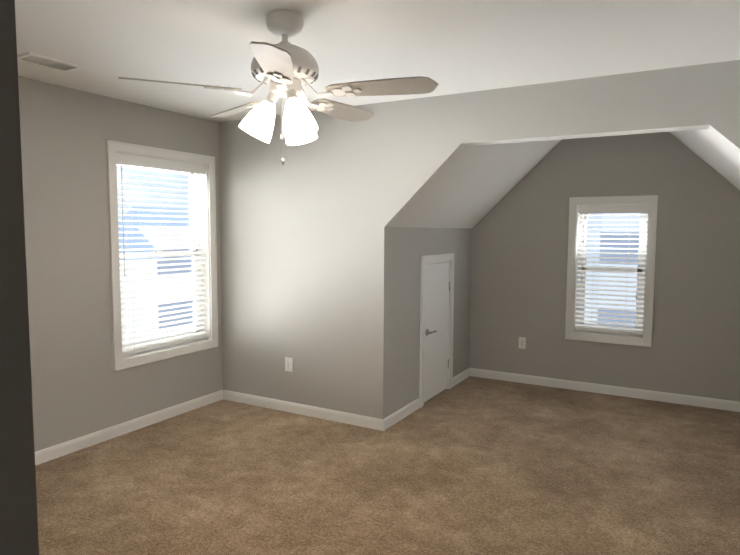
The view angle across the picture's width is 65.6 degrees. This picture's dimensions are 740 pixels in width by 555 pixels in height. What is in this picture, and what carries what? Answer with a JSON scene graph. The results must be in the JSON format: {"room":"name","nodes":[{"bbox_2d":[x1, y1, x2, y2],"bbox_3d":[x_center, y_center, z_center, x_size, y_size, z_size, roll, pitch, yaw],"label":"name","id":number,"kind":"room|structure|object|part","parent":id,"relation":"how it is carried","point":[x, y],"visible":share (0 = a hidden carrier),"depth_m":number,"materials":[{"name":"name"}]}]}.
{"room":"empty bedroom","nodes":[
{"label":"empty bedroom","id":0,"kind":"room"},
{"bbox_2d":[18,76,222,451],"bbox_3d":[-2.217,-0.014,3.626,0.150,2.440,3.700,3,5,29],"label":"wall","id":1,"kind":"structure","parent":0,"point":[80,387],"depth_m":3.92,"materials":[{"name":"grey paint"}]},
{"bbox_2d":[35,390,222,465],"bbox_3d":[-2.151,1.163,3.682,0.014,0.085,3.400,3,5,29],"label":"baseboard","id":2,"kind":"structure","parent":1,"relation":"attached to","point":[74,445],"depth_m":4.23,"materials":[{"name":"white wood"}]},
{"bbox_2d":[106,140,217,370],"bbox_3d":[-1.659,-0.182,4.581,0.170,1.646,1.034,3,5,29],"label":"window","id":3,"kind":"structure","parent":1,"relation":"in","point":[157,250],"depth_m":4.68,"materials":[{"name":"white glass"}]},
{"bbox_3d":[-1.707,-0.184,4.608,0.059,1.498,0.886,3,5,29],"label":"left window sash","id":4,"kind":"part","parent":3,"relation":"part of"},
{"bbox_2d":[116,153,207,354],"bbox_3d":[-1.639,-0.190,4.569,0.068,1.479,0.880,3,5,29],"label":"window blind","id":5,"kind":"object","parent":3,"relation":"attached to","point":[135,160],"visible":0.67,"depth_m":4.54,"materials":[{"name":"white plastic"}]},
{"bbox_2d":[15,0,739,121],"bbox_3d":[-0.882,-1.090,1.260,5.000,0.100,6.350,3,5,29],"label":"ceiling","id":6,"kind":"structure","parent":0,"point":[455,46],"depth_m":2.85,"materials":[{"name":"white paint"}]},
{"bbox_2d":[17,52,83,71],"bbox_3d":[-1.790,-1.196,3.199,0.182,0.010,0.316,3,5,29],"label":"ceiling vent","id":7,"kind":"object","parent":6,"relation":"in","point":[45,61],"visible":0.94,"depth_m":3.18,"materials":[{"name":"white metal"}]},
{"bbox_2d":[119,10,437,164],"bbox_3d":[-0.339,-0.821,2.573,1.284,0.644,1.247,3,5,29],"label":"ceiling fan","id":8,"kind":"object","parent":6,"relation":"hanging from","point":[284,68],"visible":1,"depth_m":2.46,"materials":[{"name":"white metal"}]},
{"bbox_3d":[-0.390,-0.651,2.545,0.060,0.308,0.065,3,5,29],"label":"chain","id":9,"kind":"part","parent":8,"relation":"part of","materials":[{"name":"silver metal"}]},
{"bbox_2d":[35,376,739,554],"bbox_3d":[-0.385,1.351,2.359,5.000,0.060,8.415,3,5,29],"label":"floor","id":10,"kind":"structure","parent":0,"point":[470,465],"depth_m":3.46,"materials":[{"name":"carpet"}]},
{"bbox_2d":[392,227,471,413],"bbox_3d":[0.544,0.320,5.237,0.150,1.538,1.765,3,5,29],"label":"wall","id":11,"kind":"structure","parent":0,"point":[411,246],"depth_m":4.79,"materials":[{"name":"grey paint"}]},
{"bbox_2d":[387,398,420,428],"bbox_3d":[0.271,1.095,4.652,0.014,0.085,0.636,3,5,29],"label":"baseboard","id":12,"kind":"structure","parent":11,"relation":"attached to","point":[392,419],"depth_m":4.64,"materials":[{"name":"white wood"}]},
{"bbox_2d":[424,262,448,401],"bbox_3d":[0.587,0.475,5.212,0.035,1.209,0.570,3,5,29],"label":"access door","id":13,"kind":"structure","parent":11,"relation":"in","point":[436,318],"depth_m":5.20,"materials":[{"name":"white paint"}]},
{"bbox_2d":[425,329,436,335],"bbox_3d":[0.542,0.477,5.040,0.055,0.062,0.154,3,5,29],"label":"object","id":14,"kind":"structure","parent":13,"relation":"attached to","point":[427,332],"depth_m":5.00,"materials":[{"name":"silver metal"}]},
{"bbox_2d":[419,253,454,407],"bbox_3d":[0.547,0.440,5.232,0.171,1.300,0.728,3,5,29],"label":"door frame","id":15,"kind":"structure","parent":11,"relation":"attached to","point":[439,258],"depth_m":5.11,"materials":[{"name":"white wood"}]},
{"bbox_2d":[453,368,470,386],"bbox_3d":[0.908,1.007,5.778,0.014,0.085,0.492,3,5,29],"label":"baseboard","id":16,"kind":"structure","parent":11,"relation":"attached to","point":[466,373],"depth_m":5.79,"materials":[{"name":"white wood"}]},
{"bbox_2d":[218,60,739,418],"bbox_3d":[0.767,-0.030,3.980,4.700,2.440,0.150,3,5,29],"label":"wall","id":17,"kind":"structure","parent":0,"point":[306,240],"depth_m":4.40,"materials":[{"name":"grey paint"}]},
{"bbox_2d":[285,357,291,371],"bbox_3d":[-0.675,0.721,4.764,0.070,0.115,0.009,3,5,29],"label":"electrical outlet","id":18,"kind":"object","parent":17,"relation":"attached to","point":[288,364],"visible":1,"depth_m":4.76,"materials":[{"name":"white plastic"}]},
{"bbox_2d":[223,390,386,430],"bbox_3d":[-0.595,1.084,4.745,1.615,0.085,0.014,3,5,29],"label":"baseboard","id":19,"kind":"structure","parent":17,"relation":"attached to","point":[312,411],"depth_m":4.68,"materials":[{"name":"white wood"}]},
{"bbox_2d":[394,129,739,228],"bbox_3d":[1.763,-1.053,4.439,2.774,1.338,1.765,3,5,29],"label":"ceiling","id":20,"kind":"structure","parent":0,"point":[471,187],"depth_m":4.69,"materials":[{"name":"white paint"}]},
{"bbox_2d":[469,132,739,401],"bbox_3d":[2.230,-0.416,5.327,2.935,3.004,0.150,3,5,29],"label":"wall","id":21,"kind":"structure","parent":0,"point":[519,251],"depth_m":5.22,"materials":[{"name":"grey paint"}]},
{"bbox_2d":[518,337,525,348],"bbox_3d":[1.516,0.652,5.724,0.070,0.115,0.009,3,5,29],"label":"outlet","id":22,"kind":"object","parent":21,"relation":"attached to","point":[522,342],"visible":1,"depth_m":5.72,"materials":[{"name":"white plastic"}]},
{"bbox_2d":[471,368,739,411],"bbox_3d":[2.184,1.045,5.373,2.635,0.085,0.014,3,5,29],"label":"baseboard","id":23,"kind":"structure","parent":21,"relation":"attached to","point":[698,401],"depth_m":5.33,"materials":[{"name":"white wood"}]},
{"bbox_2d":[565,195,657,346],"bbox_3d":[2.235,-0.071,5.338,0.744,1.346,0.170,3,5,29],"label":"alcove window","id":24,"kind":"structure","parent":21,"relation":"in","point":[615,269],"depth_m":5.31,"materials":[{"name":"white plastic"}]},
{"bbox_2d":[575,204,647,334],"bbox_3d":[2.224,-0.078,5.318,0.590,1.179,0.068,3,5,29],"label":"blinds","id":25,"kind":"object","parent":24,"relation":"attached to","point":[629,209],"visible":0.88,"depth_m":5.31,"materials":[{"name":"white plastic"}]},
{"bbox_3d":[2.264,-0.075,5.389,0.462,1.064,0.028,3,5,29],"label":"glass","id":26,"kind":"part","parent":24,"relation":"part of","materials":[{"name":"glass"}]},
{"bbox_3d":[-1.357,0.192,1.131,4.110,2.440,0.115,3,5,29],"label":"wall","id":27,"kind":"structure","parent":0,"visible":0},
{"bbox_2d":[0,0,38,554],"bbox_3d":[-0.025,0.454,0.386,0.918,2.050,0.135,3,5,29],"label":"door frame","id":28,"kind":"structure","parent":27,"relation":"attached to","point":[18,519],"depth_m":0.61,"materials":[{"name":"grey"}]},
{"label":"outside","id":29,"kind":"structure","parent":0,"visible":0},
{"bbox_2d":[584,213,601,323],"bbox_3d":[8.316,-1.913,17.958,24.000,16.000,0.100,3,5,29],"label":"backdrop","id":30,"kind":"structure","parent":29,"point":[590,259],"depth_m":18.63,"materials":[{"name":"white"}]},
{"bbox_3d":[-0.352,3.993,7.147,28.000,0.100,28.000,3,5,29],"label":"ground","id":31,"kind":"structure","parent":29,"visible":0},
{"bbox_2d":[118,222,163,344],"bbox_3d":[-9.175,0.740,16.492,3.000,4.800,5.600,3,5,29],"label":"house","id":32,"kind":"structure","parent":31,"relation":"on","point":[134,275],"depth_m":17.70,"materials":[{"name":"white"}]},
{"bbox_2d":[138,228,193,338],"bbox_3d":[-7.448,0.518,20.565,1.600,4.600,1.600,3,5,29],"label":"house","id":33,"kind":"structure","parent":31,"relation":"on","point":[155,262],"depth_m":19.74,"materials":[{"name":"white"}]},
{"bbox_2d":[120,206,189,226],"bbox_3d":[-7.437,-2.124,20.351,2.200,0.700,2.200,3,5,29],"label":"house roof","id":34,"kind":"structure","parent":33,"relation":"on","point":[140,212],"depth_m":19.60,"materials":[{"name":"white"}]},
{"bbox_2d":[157,249,193,328],"bbox_3d":[-7.447,0.288,20.547,1.660,2.740,1.700,3,5,29],"label":"glazing","id":35,"kind":"object","parent":33,"relation":"attached to","point":[176,303],"depth_m":20.04,"materials":[{"name":"glass"}]},
{"bbox_2d":[599,213,639,309],"bbox_3d":[8.215,0.491,16.765,2.600,5.400,2.000,3,5,29],"label":"house","id":36,"kind":"structure","parent":31,"relation":"on","point":[619,265],"depth_m":16.22,"materials":[{"name":"white"}]},
{"bbox_2d":[597,232,638,326],"bbox_3d":[8.216,0.222,16.743,2.633,3.060,2.060,3,5,29],"label":"glazing","id":37,"kind":"object","parent":36,"relation":"attached to","point":[618,260],"depth_m":16.20,"materials":[{"name":"glass"}]},
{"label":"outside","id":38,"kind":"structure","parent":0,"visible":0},
{"bbox_2d":[117,165,188,219],"bbox_3d":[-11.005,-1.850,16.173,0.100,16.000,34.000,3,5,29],"label":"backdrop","id":39,"kind":"structure","parent":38,"point":[153,179],"depth_m":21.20,"materials":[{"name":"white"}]}
]}

